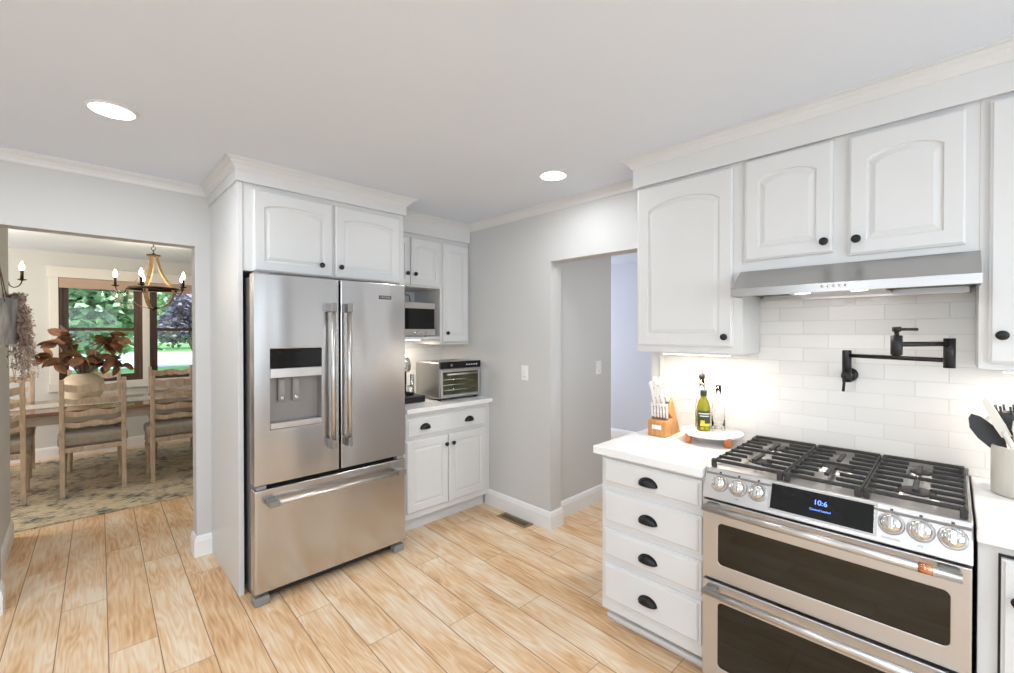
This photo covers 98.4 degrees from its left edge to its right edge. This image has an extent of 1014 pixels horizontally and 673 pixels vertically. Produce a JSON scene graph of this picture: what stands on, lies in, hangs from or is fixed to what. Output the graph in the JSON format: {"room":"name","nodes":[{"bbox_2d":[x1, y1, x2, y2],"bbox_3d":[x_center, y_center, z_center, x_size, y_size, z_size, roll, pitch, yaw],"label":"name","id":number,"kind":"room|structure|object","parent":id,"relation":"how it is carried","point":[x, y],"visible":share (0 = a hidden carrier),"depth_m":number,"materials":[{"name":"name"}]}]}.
{"room":"kitchen","nodes":[
{"label":"kitchen","id":0,"kind":"room"},
{"bbox_2d":[0,228,10,546],"bbox_3d":[-3.212,0.237,2.693,0.120,2.441,1.100,0,1,-44],"label":"wall","id":1,"kind":"structure","parent":0,"point":[5,500],"depth_m":2.92,"materials":[{"name":"grey paint"}]},
{"bbox_2d":[1,521,13,579],"bbox_3d":[-3.212,1.390,2.714,0.136,0.135,1.116,0,1,-44],"label":"baseboard","id":2,"kind":"structure","parent":1,"relation":"attached to","point":[6,547],"depth_m":2.85,"materials":[{"name":"white wood"}]},
{"bbox_2d":[0,267,19,344],"bbox_3d":[-2.999,-0.203,2.632,0.104,0.503,0.206,0,1,-44],"label":"bucket","id":3,"kind":"object","parent":1,"relation":"hanging from","point":[9,307],"visible":0.98,"depth_m":2.59,"materials":[{"name":"grey metal"}]},
{"bbox_2d":[2,292,39,382],"bbox_3d":[-2.999,0.009,2.696,0.173,0.564,0.238,0,1,-41],"label":"trailing plant","id":4,"kind":"object","parent":3,"relation":"in","point":[25,331],"visible":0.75,"depth_m":2.67,"materials":[{"name":"plant"}]},
{"bbox_2d":[8,247,191,448],"bbox_3d":[-5.336,0.215,5.302,6.200,2.441,0.140,0,1,-44],"label":"wall","id":5,"kind":"structure","parent":0,"point":[36,285],"depth_m":5.13,"materials":[{"name":"beige paint"}]},
{"bbox_2d":[8,262,26,287],"bbox_3d":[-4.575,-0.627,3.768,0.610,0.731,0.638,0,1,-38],"label":"wall sconce","id":6,"kind":"object","parent":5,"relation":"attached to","point":[21,266],"visible":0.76,"depth_m":3.93,"materials":[{"name":"white glass"}]},
{"bbox_2d":[10,435,189,463],"bbox_3d":[-5.245,1.368,5.291,5.900,0.135,0.016,0,1,-44],"label":"baseboard","id":7,"kind":"structure","parent":5,"relation":"attached to","point":[48,452],"depth_m":5.33,"materials":[{"name":"white wood"}]},
{"bbox_2d":[58,278,142,380],"bbox_3d":[-5.097,-0.066,5.520,0.770,1.260,0.100,0,1,-44],"label":"window","id":8,"kind":"structure","parent":5,"relation":"in","point":[63,293],"depth_m":5.67,"materials":[{"name":"brown wood"}]},
{"bbox_2d":[59,278,191,293],"bbox_3d":[-4.731,-0.645,5.749,1.610,0.117,0.014,0,1,-44],"label":"roller blind","id":9,"kind":"object","parent":8,"relation":"attached to","point":[63,282],"visible":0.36,"depth_m":5.46,"materials":[{"name":"beige fabric"}]},
{"bbox_2d":[46,265,191,392],"bbox_3d":[-4.786,-0.094,5.814,1.815,1.490,0.174,0,1,-44],"label":"trim","id":10,"kind":"structure","parent":5,"relation":"attached to","point":[53,272],"depth_m":5.45,"materials":[{"name":"white wood"}]},
{"bbox_2d":[149,292,191,378],"bbox_3d":[-4.493,-0.071,6.112,0.780,1.260,0.100,0,1,-44],"label":"window","id":11,"kind":"structure","parent":5,"relation":"in","point":[153,295],"depth_m":5.87,"materials":[{"name":"brown wood"}]},
{"bbox_2d":[0,160,441,581],"bbox_3d":[-2.363,0.237,2.663,4.950,2.441,0.132,0,1,-44],"label":"wall","id":12,"kind":"structure","parent":0,"point":[32,198],"depth_m":2.72,"materials":[{"name":"grey paint"}]},
{"bbox_2d":[0,580,5,615],"bbox_3d":[-3.018,1.396,2.027,0.911,0.135,0.136,0,1,-44],"label":"baseboard","id":13,"kind":"structure","parent":12,"relation":"attached to","point":[2,583],"depth_m":2.32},
{"bbox_2d":[0,146,207,197],"bbox_3d":[-2.984,-0.949,1.929,2.810,0.056,0.055,0,1,-44],"label":"trim","id":14,"kind":"structure","parent":12,"relation":"attached to","point":[6,154],"depth_m":2.53,"materials":[{"name":"white wood"}]},
{"bbox_2d":[190,531,211,557],"bbox_3d":[-2.066,1.388,2.960,0.099,0.135,0.136,0,1,-44],"label":"baseboard","id":15,"kind":"structure","parent":12,"relation":"attached to","point":[201,545],"depth_m":2.92,"materials":[{"name":"white wood"}]},
{"bbox_2d":[241,181,402,283],"bbox_3d":[-1.345,-0.662,3.050,1.028,0.568,0.749,0,1,-44],"label":"upper cabinet","id":16,"kind":"object","parent":12,"relation":"attached to","point":[285,232],"visible":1,"depth_m":2.73,"materials":[{"name":"white wood"}]},
{"bbox_2d":[199,153,416,216],"bbox_3d":[-1.345,-0.928,3.029,1.190,0.116,0.780,0,1,-44],"label":"trim","id":17,"kind":"structure","parent":16,"relation":"attached to","point":[231,168],"depth_m":2.67,"materials":[{"name":"white wood"}]},
{"bbox_2d":[403,232,467,343],"bbox_3d":[-0.777,-0.460,3.805,0.836,1.057,0.470,0,1,-44],"label":"upper cabinet","id":18,"kind":"object","parent":12,"relation":"attached to","point":[435,270],"visible":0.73,"depth_m":3.77,"materials":[{"name":"white wood"}]},
{"bbox_2d":[405,294,434,335],"bbox_3d":[-0.905,-0.195,3.709,0.458,0.390,0.378,0,1,-44],"label":"microwave","id":19,"kind":"object","parent":18,"relation":"on","point":[419,317],"visible":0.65,"depth_m":3.63,"materials":[{"name":"metal"}]},
{"bbox_2d":[405,336,439,338],"bbox_3d":[-0.894,0.009,3.716,0.504,0.019,0.402,0,1,-44],"label":"shelf","id":20,"kind":"object","parent":18,"relation":"attached to","point":[406,337],"depth_m":3.69,"materials":[{"name":"white wood"}]},
{"bbox_2d":[403,210,469,243],"bbox_3d":[-0.614,-0.912,3.643,0.826,0.158,0.068,0,1,-44],"label":"trim","id":21,"kind":"structure","parent":18,"relation":"attached to","point":[414,222],"depth_m":3.68,"materials":[{"name":"white wood"}]},
{"bbox_2d":[0,437,703,672],"bbox_3d":[-0.893,1.508,2.638,8.800,0.100,10.200,0,1,-44],"label":"floor","id":22,"kind":"structure","parent":0,"point":[473,589],"depth_m":2.36,"materials":[{"name":"brown wood"}]},
{"bbox_2d":[10,441,192,532],"bbox_3d":[-4.199,1.437,4.367,4.700,0.012,2.400,0,1,-44],"label":"area rug","id":23,"kind":"object","parent":22,"relation":"on","point":[94,487],"visible":0.44,"depth_m":4.21,"materials":[{"name":"beige fabric"}]},
{"bbox_2d":[9,382,32,505],"bbox_3d":[-4.415,0.909,3.733,0.480,1.053,0.539,0,1,-44],"label":"dining chair","id":24,"kind":"object","parent":23,"relation":"on","point":[20,445],"visible":0.91,"depth_m":3.73,"materials":[{"name":"brown wood"}]},
{"bbox_2d":[10,434,32,453],"bbox_3d":[-4.455,0.953,3.774,0.480,0.100,0.424,0,1,-44],"label":"seat cushion","id":25,"kind":"object","parent":24,"relation":"on","point":[14,440],"depth_m":3.79,"materials":[{"name":"beige fabric"}]},
{"bbox_2d":[9,371,35,477],"bbox_3d":[-5.118,0.903,4.428,0.480,1.053,0.539,0,1,-44],"label":"dining chair","id":26,"kind":"object","parent":23,"relation":"on","point":[30,430],"visible":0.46,"depth_m":4.70,"materials":[{"name":"brown wood"}]},
{"bbox_2d":[10,427,35,435],"bbox_3d":[-5.077,0.948,4.388,0.480,0.100,0.424,0,1,-44],"label":"seat cushion","id":27,"kind":"object","parent":26,"relation":"on","point":[30,430],"depth_m":4.38,"materials":[{"name":"fabric"}]},
{"bbox_2d":[57,377,127,498],"bbox_3d":[-3.934,0.905,4.168,0.480,1.053,0.539,0,1,-44],"label":"dining chair","id":28,"kind":"object","parent":23,"relation":"on","point":[93,438],"visible":1,"depth_m":4.03,"materials":[{"name":"brown wood"}]},
{"bbox_2d":[57,424,127,447],"bbox_3d":[-3.975,0.950,4.210,0.480,0.100,0.424,0,1,-44],"label":"seat cushion","id":29,"kind":"object","parent":28,"relation":"on","point":[111,433],"depth_m":4.10,"materials":[{"name":"beige fabric"}]},
{"bbox_2d":[65,368,120,471],"bbox_3d":[-4.604,0.899,4.904,0.480,1.053,0.539,0,1,-44],"label":"dining chair","id":30,"kind":"object","parent":23,"relation":"on","point":[69,372],"visible":0.2,"depth_m":4.92,"materials":[{"name":"brown wood"}]},
{"bbox_2d":[65,419,120,429],"bbox_3d":[-4.564,0.944,4.864,0.480,0.100,0.424,0,1,-44],"label":"seat cushion","id":31,"kind":"object","parent":30,"relation":"on","point":[66,428],"depth_m":4.68,"materials":[{"name":"wood"}]},
{"bbox_2d":[10,390,192,428],"bbox_3d":[-4.269,1.055,4.506,2.900,0.749,1.040,0,1,-44],"label":"dining table","id":32,"kind":"object","parent":23,"relation":"on","point":[48,416],"visible":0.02,"depth_m":4.28,"materials":[{"name":"brown wood"}]},
{"bbox_2d":[26,403,58,409],"bbox_3d":[-4.506,0.680,4.246,0.226,0.005,0.390,0,1,-44],"label":"table runner","id":33,"kind":"object","parent":32,"relation":"on","point":[56,405],"depth_m":4.24,"materials":[{"name":"beige fabric"}]},
{"bbox_2d":[64,402,105,406],"bbox_3d":[-4.226,0.678,4.388,0.294,0.005,0.202,0,1,-44],"label":"table runner","id":34,"kind":"object","parent":32,"relation":"on","point":[66,405],"depth_m":4.36,"materials":[{"name":"beige fabric"}]},
{"bbox_2d":[63,372,104,399],"bbox_3d":[-4.315,0.524,4.457,0.332,0.302,0.332,0,1,-44],"label":"vase","id":35,"kind":"object","parent":34,"relation":"on","point":[75,379],"visible":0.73,"depth_m":4.36,"materials":[{"name":"beige ceramic"}]},
{"bbox_2d":[32,325,133,375],"bbox_3d":[-4.290,0.148,4.457,0.736,0.533,0.434,0,1,-44],"label":"branches","id":36,"kind":"object","parent":35,"relation":"on","point":[114,343],"visible":0.95,"depth_m":4.43,"materials":[{"name":"brown plant"}]},
{"bbox_2d":[126,396,149,401],"bbox_3d":[-3.995,0.676,4.744,0.212,0.005,0.386,0,1,-44],"label":"table runner","id":37,"kind":"object","parent":32,"relation":"on","point":[128,399],"depth_m":4.76,"materials":[{"name":"beige fabric"}]},
{"bbox_2d":[144,375,192,483],"bbox_3d":[-3.452,0.902,4.564,0.480,1.053,0.539,0,1,-44],"label":"dining chair","id":38,"kind":"object","parent":23,"relation":"on","point":[173,429],"visible":0.61,"depth_m":4.37,"materials":[{"name":"brown wood"}]},
{"bbox_2d":[144,417,192,436],"bbox_3d":[-3.492,0.946,4.606,0.480,0.100,0.424,0,1,-44],"label":"seat cushion","id":39,"kind":"object","parent":38,"relation":"on","point":[163,428],"depth_m":4.47,"materials":[{"name":"beige fabric"}]},
{"bbox_2d":[148,365,192,459],"bbox_3d":[-4.076,0.895,5.366,0.480,1.053,0.539,0,1,-44],"label":"dining chair","id":40,"kind":"object","parent":23,"relation":"on","point":[151,372],"visible":0.32,"depth_m":5.49,"materials":[{"name":"brown wood"}]},
{"bbox_2d":[148,411,192,420],"bbox_3d":[-4.036,0.940,5.325,0.480,0.100,0.424,0,1,-44],"label":"seat cushion","id":41,"kind":"object","parent":40,"relation":"on","point":[184,411],"depth_m":5.15,"materials":[{"name":"wood"}]},
{"bbox_2d":[210,181,243,596],"bbox_3d":[-1.738,0.294,2.706,0.026,2.326,0.705,0,1,-44],"label":"end panel","id":42,"kind":"object","parent":22,"relation":"on","point":[226,225],"visible":1,"depth_m":2.61,"materials":[{"name":"white wood"}]},
{"bbox_2d":[243,271,405,607],"bbox_3d":[-1.278,0.548,2.916,0.916,1.815,0.892,0,1,-44],"label":"refrigerator","id":43,"kind":"object","parent":22,"relation":"on","point":[324,359],"visible":0.98,"depth_m":2.56,"materials":[{"name":"metal"}]},
{"bbox_2d":[404,403,488,530],"bbox_3d":[-0.679,1.005,3.717,0.836,0.888,0.750,0,1,-44],"label":"base cabinet","id":44,"kind":"object","parent":22,"relation":"on","point":[446,456],"visible":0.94,"depth_m":3.44,"materials":[{"name":"white wood"}]},
{"bbox_2d":[405,395,491,414],"bbox_3d":[-0.677,0.543,3.711,0.836,0.034,0.732,0,1,-44],"label":"countertop","id":45,"kind":"structure","parent":44,"relation":"on","point":[430,404],"depth_m":3.49,"materials":[{"name":"white stone"}]},
{"bbox_2d":[405,356,424,403],"bbox_3d":[-0.836,0.340,3.566,0.225,0.373,0.280,0,1,-44],"label":"coffee machine","id":46,"kind":"object","parent":45,"relation":"on","point":[410,396],"visible":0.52,"depth_m":3.51,"materials":[{"name":"black plastic"}]},
{"bbox_2d":[406,385,413,395],"bbox_3d":[-0.782,0.434,3.522,0.068,0.075,0.067,0,1,-44],"label":"cup","id":47,"kind":"object","parent":46,"relation":"on","point":[410,388],"depth_m":3.50,"materials":[{"name":"silver metal"}]},
{"bbox_2d":[405,393,424,403],"bbox_3d":[-0.836,0.499,3.568,0.225,0.055,0.280,0,1,-44],"label":"tray","id":48,"kind":"object","parent":46,"relation":"on","point":[409,397],"depth_m":3.49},
{"bbox_2d":[416,359,479,400],"bbox_3d":[-0.504,0.366,3.811,0.430,0.318,0.392,0,1,-44],"label":"toaster oven","id":49,"kind":"object","parent":45,"relation":"on","point":[445,378],"visible":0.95,"depth_m":3.68,"materials":[{"name":"grey metal"}]},
{"bbox_2d":[497,512,532,527],"bbox_3d":[0.059,1.448,3.459,0.100,0.005,0.310,0,1,-44],"label":"floor vent","id":50,"kind":"object","parent":22,"relation":"in","point":[513,519],"visible":1,"depth_m":3.45,"materials":[{"name":"brown metal"}]},
{"bbox_2d":[602,455,704,667],"bbox_3d":[0.874,1.023,2.240,0.687,0.876,0.509,0,1,-44],"label":"base cabinet","id":51,"kind":"object","parent":22,"relation":"on","point":[652,517],"visible":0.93,"depth_m":1.99,"materials":[{"name":"white wood"}]},
{"bbox_2d":[593,429,746,477],"bbox_3d":[0.860,0.566,2.244,0.672,0.038,0.538,0,1,-44],"label":"countertop","id":52,"kind":"structure","parent":51,"relation":"on","point":[671,453],"depth_m":2.12,"materials":[{"name":"white stone"}]},
{"bbox_2d":[648,398,679,437],"bbox_3d":[0.883,0.442,2.452,0.199,0.204,0.104,0,1,-44],"label":"knife block","id":53,"kind":"object","parent":52,"relation":"on","point":[656,427],"visible":0.84,"depth_m":2.40,"materials":[{"name":"brown wood"}]},
{"bbox_2d":[650,402,653,417],"bbox_3d":[0.809,0.412,2.438,0.026,0.089,0.013,0,1,-44],"label":"kitchen knife","id":54,"kind":"object","parent":53,"relation":"in","point":[651,403],"visible":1,"depth_m":2.43,"materials":[{"name":"white plastic"}]},
{"bbox_2d":[649,381,656,403],"bbox_3d":[0.809,0.318,2.423,0.076,0.141,0.020,0,1,-44],"label":"kitchen knife","id":55,"kind":"object","parent":53,"relation":"in","point":[651,385],"visible":0.9,"depth_m":2.42,"materials":[{"name":"white plastic"}]},
{"bbox_2d":[653,403,656,418],"bbox_3d":[0.821,0.412,2.426,0.026,0.089,0.013,0,1,-44],"label":"kitchen knife","id":56,"kind":"object","parent":53,"relation":"in","point":[654,404],"visible":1,"depth_m":2.42,"materials":[{"name":"white plastic"}]},
{"bbox_2d":[652,379,661,403],"bbox_3d":[0.826,0.307,2.408,0.080,0.150,0.020,0,1,-44],"label":"kitchen knife","id":57,"kind":"object","parent":53,"relation":"in","point":[654,381],"visible":0.98,"depth_m":2.40,"materials":[{"name":"white plastic"}]},
{"bbox_2d":[656,403,659,418],"bbox_3d":[0.833,0.412,2.414,0.026,0.089,0.013,0,1,-44],"label":"kitchen knife","id":58,"kind":"object","parent":53,"relation":"in","point":[657,404],"visible":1,"depth_m":2.41,"materials":[{"name":"white plastic"}]},
{"bbox_2d":[659,403,662,419],"bbox_3d":[0.844,0.412,2.402,0.026,0.089,0.013,0,1,-44],"label":"kitchen knife","id":59,"kind":"object","parent":53,"relation":"in","point":[660,404],"visible":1,"depth_m":2.40,"materials":[{"name":"white plastic"}]},
{"bbox_2d":[657,382,665,403],"bbox_3d":[0.845,0.314,2.393,0.074,0.137,0.020,0,1,-44],"label":"kitchen knife","id":60,"kind":"object","parent":53,"relation":"in","point":[659,384],"visible":0.96,"depth_m":2.38,"materials":[{"name":"white plastic"}]},
{"bbox_2d":[659,376,665,399],"bbox_3d":[0.861,0.285,2.418,0.069,0.131,0.018,0,1,-44],"label":"kitchen knife","id":61,"kind":"object","parent":53,"relation":"in","point":[660,377],"visible":0.52,"depth_m":2.40,"materials":[{"name":"white plastic"}]},
{"bbox_2d":[662,404,665,419],"bbox_3d":[0.856,0.412,2.390,0.026,0.089,0.013,0,1,-44],"label":"kitchen knife","id":62,"kind":"object","parent":53,"relation":"in","point":[663,405],"visible":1,"depth_m":2.38,"materials":[{"name":"white plastic"}]},
{"bbox_2d":[662,380,669,402],"bbox_3d":[0.869,0.301,2.392,0.071,0.132,0.020,0,1,-44],"label":"kitchen knife","id":63,"kind":"object","parent":53,"relation":"on","point":[664,382],"visible":1,"depth_m":2.39,"materials":[{"name":"white plastic"}]},
{"bbox_2d":[665,404,668,420],"bbox_3d":[0.868,0.412,2.378,0.026,0.089,0.013,0,1,-44],"label":"kitchen knife","id":64,"kind":"object","parent":53,"relation":"in","point":[666,405],"visible":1,"depth_m":2.37,"materials":[{"name":"white plastic"}]},
{"bbox_2d":[680,425,743,448],"bbox_3d":[1.067,0.519,2.290,0.304,0.054,0.304,0,1,-44],"label":"serving board","id":65,"kind":"object","parent":52,"relation":"on","point":[690,431],"visible":0.88,"depth_m":2.22,"materials":[{"name":"white stone"}]},
{"bbox_2d":[695,366,707,426],"bbox_3d":[1.052,0.325,2.365,0.066,0.332,0.066,0,1,-44],"label":"glass cruet","id":66,"kind":"object","parent":65,"relation":"on","point":[701,376],"visible":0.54,"depth_m":2.36,"materials":[{"name":"clear glass"}]},
{"bbox_2d":[696,390,710,430],"bbox_3d":[1.032,0.386,2.300,0.069,0.210,0.069,0,1,-44],"label":"olive oil bottle","id":67,"kind":"object","parent":65,"relation":"on","point":[703,414],"visible":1,"depth_m":2.28,"materials":[{"name":"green glass"}]},
{"bbox_2d":[711,385,724,430],"bbox_3d":[1.112,0.374,2.304,0.066,0.235,0.066,0,1,-44],"label":"glass cruet","id":68,"kind":"object","parent":65,"relation":"on","point":[718,407],"visible":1,"depth_m":2.28,"materials":[{"name":"clear glass"}]},
{"bbox_2d":[701,435,973,672],"bbox_3d":[1.293,0.988,1.752,0.742,0.955,0.768,0,1,-44],"label":"gas range","id":69,"kind":"object","parent":22,"relation":"on","point":[817,558],"visible":1,"depth_m":1.54,"materials":[{"name":"metal"}]},
{"bbox_2d":[717,443,972,520],"bbox_3d":[1.336,0.553,1.791,0.619,0.018,0.768,0,1,-44],"label":"cooktop","id":70,"kind":"object","parent":69,"relation":"in","point":[920,508],"depth_m":1.64,"materials":[{"name":"metal"}]},
{"bbox_2d":[971,498,1013,672],"bbox_3d":[1.890,1.032,1.194,0.699,0.876,0.847,0,1,-44],"label":"base cabinet","id":71,"kind":"object","parent":22,"relation":"on","point":[993,567],"visible":0.7,"depth_m":1.27,"materials":[{"name":"white wood"}]},
{"bbox_2d":[971,476,1013,550],"bbox_3d":[1.890,0.574,1.192,0.672,0.038,0.850,0,1,-44],"label":"countertop","id":72,"kind":"structure","parent":71,"relation":"on","point":[993,512],"depth_m":1.35,"materials":[{"name":"white stone"}]},
{"bbox_2d":[990,444,1013,498],"bbox_3d":[1.784,0.467,1.512,0.156,0.170,0.156,0,1,-44],"label":"utensil crock","id":73,"kind":"object","parent":72,"relation":"on","point":[1001,458],"visible":0.84,"depth_m":1.51,"materials":[{"name":"white ceramic"}]},
{"bbox_2d":[968,414,1006,447],"bbox_3d":[1.759,0.408,1.540,0.193,0.255,0.012,0,1,34],"label":"spatula","id":74,"kind":"object","parent":73,"relation":"in","point":[985,431],"visible":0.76,"depth_m":1.57,"materials":[{"name":"plastic"}]},
{"bbox_2d":[982,397,1013,448],"bbox_3d":[1.744,0.375,1.512,0.147,0.320,0.016,0,1,34],"label":"turner","id":75,"kind":"object","parent":73,"relation":"in","point":[998,423],"visible":1,"depth_m":1.53,"materials":[{"name":"beige plastic"}]},
{"bbox_2d":[993,404,1013,441],"bbox_3d":[1.754,0.385,1.535,0.067,0.294,0.065,0,0,12],"label":"fork","id":76,"kind":"object","parent":73,"relation":"in","point":[1007,416],"visible":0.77,"depth_m":1.52,"materials":[{"name":"plastic"}]},
{"bbox_2d":[0,0,1013,264],"bbox_3d":[-0.893,-1.043,2.617,8.800,0.120,10.200,0,1,-44],"label":"ceiling","id":77,"kind":"structure","parent":0,"point":[457,108],"depth_m":1.65,"materials":[{"name":"paint"}]},
{"bbox_2d":[84,99,138,120],"bbox_3d":[-1.702,-0.973,1.888,0.176,0.008,0.176,0,1,-44],"label":"recessed light","id":78,"kind":"object","parent":77,"relation":"in","point":[109,109],"visible":1,"depth_m":1.88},
{"bbox_2d":[112,245,186,310],"bbox_3d":[-3.691,-0.634,4.612,0.610,0.731,0.638,0,0,-2],"label":"chandelier","id":79,"kind":"object","parent":77,"relation":"hanging from","point":[146,287],"visible":0.98,"depth_m":4.57,"materials":[{"name":"brown metal"}]},
{"bbox_2d":[539,170,567,180],"bbox_3d":[0.281,-0.979,2.669,0.176,0.008,0.176,0,1,-44],"label":"recessed light","id":80,"kind":"object","parent":77,"relation":"in","point":[549,175],"visible":1,"depth_m":2.66,"materials":[{"name":"white plastic"}]},
{"bbox_2d":[561,256,610,500],"bbox_3d":[-0.258,0.221,4.643,0.820,2.441,2.610,0,1,-44],"label":"wall","id":81,"kind":"structure","parent":0,"point":[585,284],"depth_m":3.71,"materials":[{"name":"grey paint"}]},
{"bbox_2d":[485,483,602,530],"bbox_3d":[0.415,1.380,3.877,0.977,0.135,0.741,0,1,-44],"label":"baseboard","id":82,"kind":"structure","parent":81,"relation":"attached to","point":[548,520],"depth_m":3.55,"materials":[{"name":"white wood"}]},
{"bbox_2d":[596,361,600,373],"bbox_3d":[0.809,0.273,3.856,0.075,0.118,0.008,0,1,-44],"label":"light switch","id":83,"kind":"object","parent":81,"relation":"attached to","point":[598,363],"visible":1,"depth_m":3.85,"materials":[{"name":"white plastic"}]},
{"bbox_2d":[611,262,651,431],"bbox_3d":[3.087,0.221,4.638,0.100,2.441,7.500,0,1,-44],"label":"wall","id":84,"kind":"structure","parent":0,"point":[631,369],"depth_m":6.03,"materials":[{"name":"paint"}]},
{"bbox_2d":[611,428,634,437],"bbox_3d":[2.870,1.373,4.786,0.016,0.135,6.800,0,1,-44],"label":"baseboard","id":85,"kind":"structure","parent":84,"relation":"attached to","point":[615,433],"depth_m":6.12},
{"bbox_2d":[442,190,1013,511],"bbox_3d":[1.532,0.242,2.134,0.137,2.441,6.100,0,1,-44],"label":"wall","id":86,"kind":"structure","parent":0,"point":[791,389],"depth_m":2.27,"materials":[{"name":"paint"}]},
{"bbox_2d":[521,365,527,380],"bbox_3d":[0.140,0.289,3.468,0.008,0.118,0.072,0,1,-44],"label":"light switch","id":87,"kind":"object","parent":86,"relation":"attached to","point":[524,369],"visible":1,"depth_m":3.46,"materials":[{"name":"white plastic"}]},
{"bbox_2d":[469,179,633,231],"bbox_3d":[0.268,-0.961,3.293,0.055,0.056,1.780,0,1,-44],"label":"trim","id":88,"kind":"structure","parent":86,"relation":"attached to","point":[624,186],"depth_m":3.19,"materials":[{"name":"white wood"}]},
{"bbox_2d":[680,378,698,399],"bbox_3d":[1.054,0.301,2.520,0.007,0.118,0.115,0,1,-44],"label":"power outlet","id":89,"kind":"object","parent":86,"relation":"attached to","point":[689,388],"visible":0.84,"depth_m":2.52,"materials":[{"name":"white plastic"}]},
{"bbox_2d":[687,383,692,394],"bbox_3d":[1.052,0.301,2.518,0.002,0.066,0.033,0,1,-44],"label":"socket","id":90,"kind":"object","parent":89,"relation":"attached to","point":[689,385],"depth_m":2.52,"materials":[{"name":"white plastic"}]},
{"bbox_2d":[637,161,759,354],"bbox_3d":[1.001,-0.447,2.343,0.318,1.060,0.549,0,1,-44],"label":"upper cabinet","id":91,"kind":"object","parent":86,"relation":"attached to","point":[690,227],"visible":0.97,"depth_m":2.22,"materials":[{"name":"white wood"}]},
{"bbox_2d":[663,352,730,355],"bbox_3d":[0.995,0.091,2.314,0.050,0.013,0.340,0,1,-44],"label":"light","id":92,"kind":"object","parent":91,"relation":"attached to","point":[675,353],"visible":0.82,"depth_m":2.28,"materials":[{"name":"white plastic"}]},
{"bbox_2d":[711,379,724,400],"bbox_3d":[1.162,0.295,2.409,0.007,0.118,0.072,0,1,-44],"label":"power outlet","id":93,"kind":"object","parent":86,"relation":"attached to","point":[715,382],"visible":0.58,"depth_m":2.41,"materials":[{"name":"white plastic"}]},
{"bbox_2d":[743,100,979,271],"bbox_3d":[1.460,-0.638,1.874,0.318,0.669,0.760,0,1,-44],"label":"upper cabinet","id":94,"kind":"object","parent":86,"relation":"attached to","point":[910,187],"visible":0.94,"depth_m":1.73,"materials":[{"name":"white wood"}]},
{"bbox_2d":[619,36,1013,189],"bbox_3d":[1.532,-0.899,1.788,0.358,0.154,2.220,0,1,-44],"label":"trim","id":95,"kind":"structure","parent":94,"relation":"attached to","point":[987,71],"depth_m":1.76,"materials":[{"name":"white wood"}]},
{"bbox_2d":[730,250,981,301],"bbox_3d":[1.421,-0.237,1.840,0.425,0.129,0.769,0,1,-44],"label":"range hood","id":96,"kind":"object","parent":94,"relation":"attached to","point":[946,273],"visible":1,"depth_m":1.72,"materials":[{"name":"metal"}]},
{"bbox_2d":[841,327,955,391],"bbox_3d":[1.542,0.104,1.740,0.247,0.280,0.538,0,1,18],"label":"pot filler","id":97,"kind":"object","parent":86,"relation":"attached to","point":[849,374],"visible":1,"depth_m":1.59,"materials":[{"name":"black metal"}]},
{"bbox_2d":[975,92,1013,369],"bbox_3d":[1.922,-0.427,1.404,0.318,1.084,0.560,0,1,-44],"label":"upper cabinet","id":98,"kind":"object","parent":86,"relation":"attached to","point":[994,346],"visible":0.91,"depth_m":1.49,"materials":[{"name":"white wood"}]},
{"bbox_2d":[1002,370,1013,373],"bbox_3d":[1.888,0.122,1.404,0.050,0.013,0.400,0,1,-44],"label":"light","id":99,"kind":"object","parent":98,"relation":"attached to","point":[1003,371],"visible":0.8,"depth_m":1.52,"materials":[{"name":"white plastic"}]},
{"label":"outside","id":100,"kind":"structure","parent":0,"visible":0},
{"bbox_2d":[72,343,191,373],"bbox_3d":[-20.301,1.027,27.861,70.000,0.240,51.800,0,1,-44],"label":"lawn","id":101,"kind":"structure","parent":100,"point":[185,347],"depth_m":26.75,"materials":[{"name":"green plant"}]},
{"bbox_2d":[69,288,172,371],"bbox_3d":[-9.255,-1.011,10.038,3.920,4.144,4.330,0,1,-44],"label":"tree","id":102,"kind":"object","parent":101,"relation":"on","point":[88,308],"visible":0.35,"depth_m":9.13,"materials":[{"name":"green plant"}]},
{"bbox_2d":[157,293,191,349],"bbox_3d":[-6.164,-0.027,8.703,1.585,2.203,1.620,0,0,-14],"label":"tree","id":103,"kind":"object","parent":101,"relation":"on","point":[180,309],"visible":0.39,"depth_m":8.32,"materials":[{"name":"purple plant"}]},
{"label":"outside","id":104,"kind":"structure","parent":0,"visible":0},
{"bbox_2d":[69,351,191,370],"bbox_3d":[-14.455,0.951,21.897,68.000,0.009,14.500,0,1,-44],"label":"road","id":105,"kind":"structure","parent":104,"point":[177,358],"depth_m":18.56,"materials":[{"name":"grey asphalt"}]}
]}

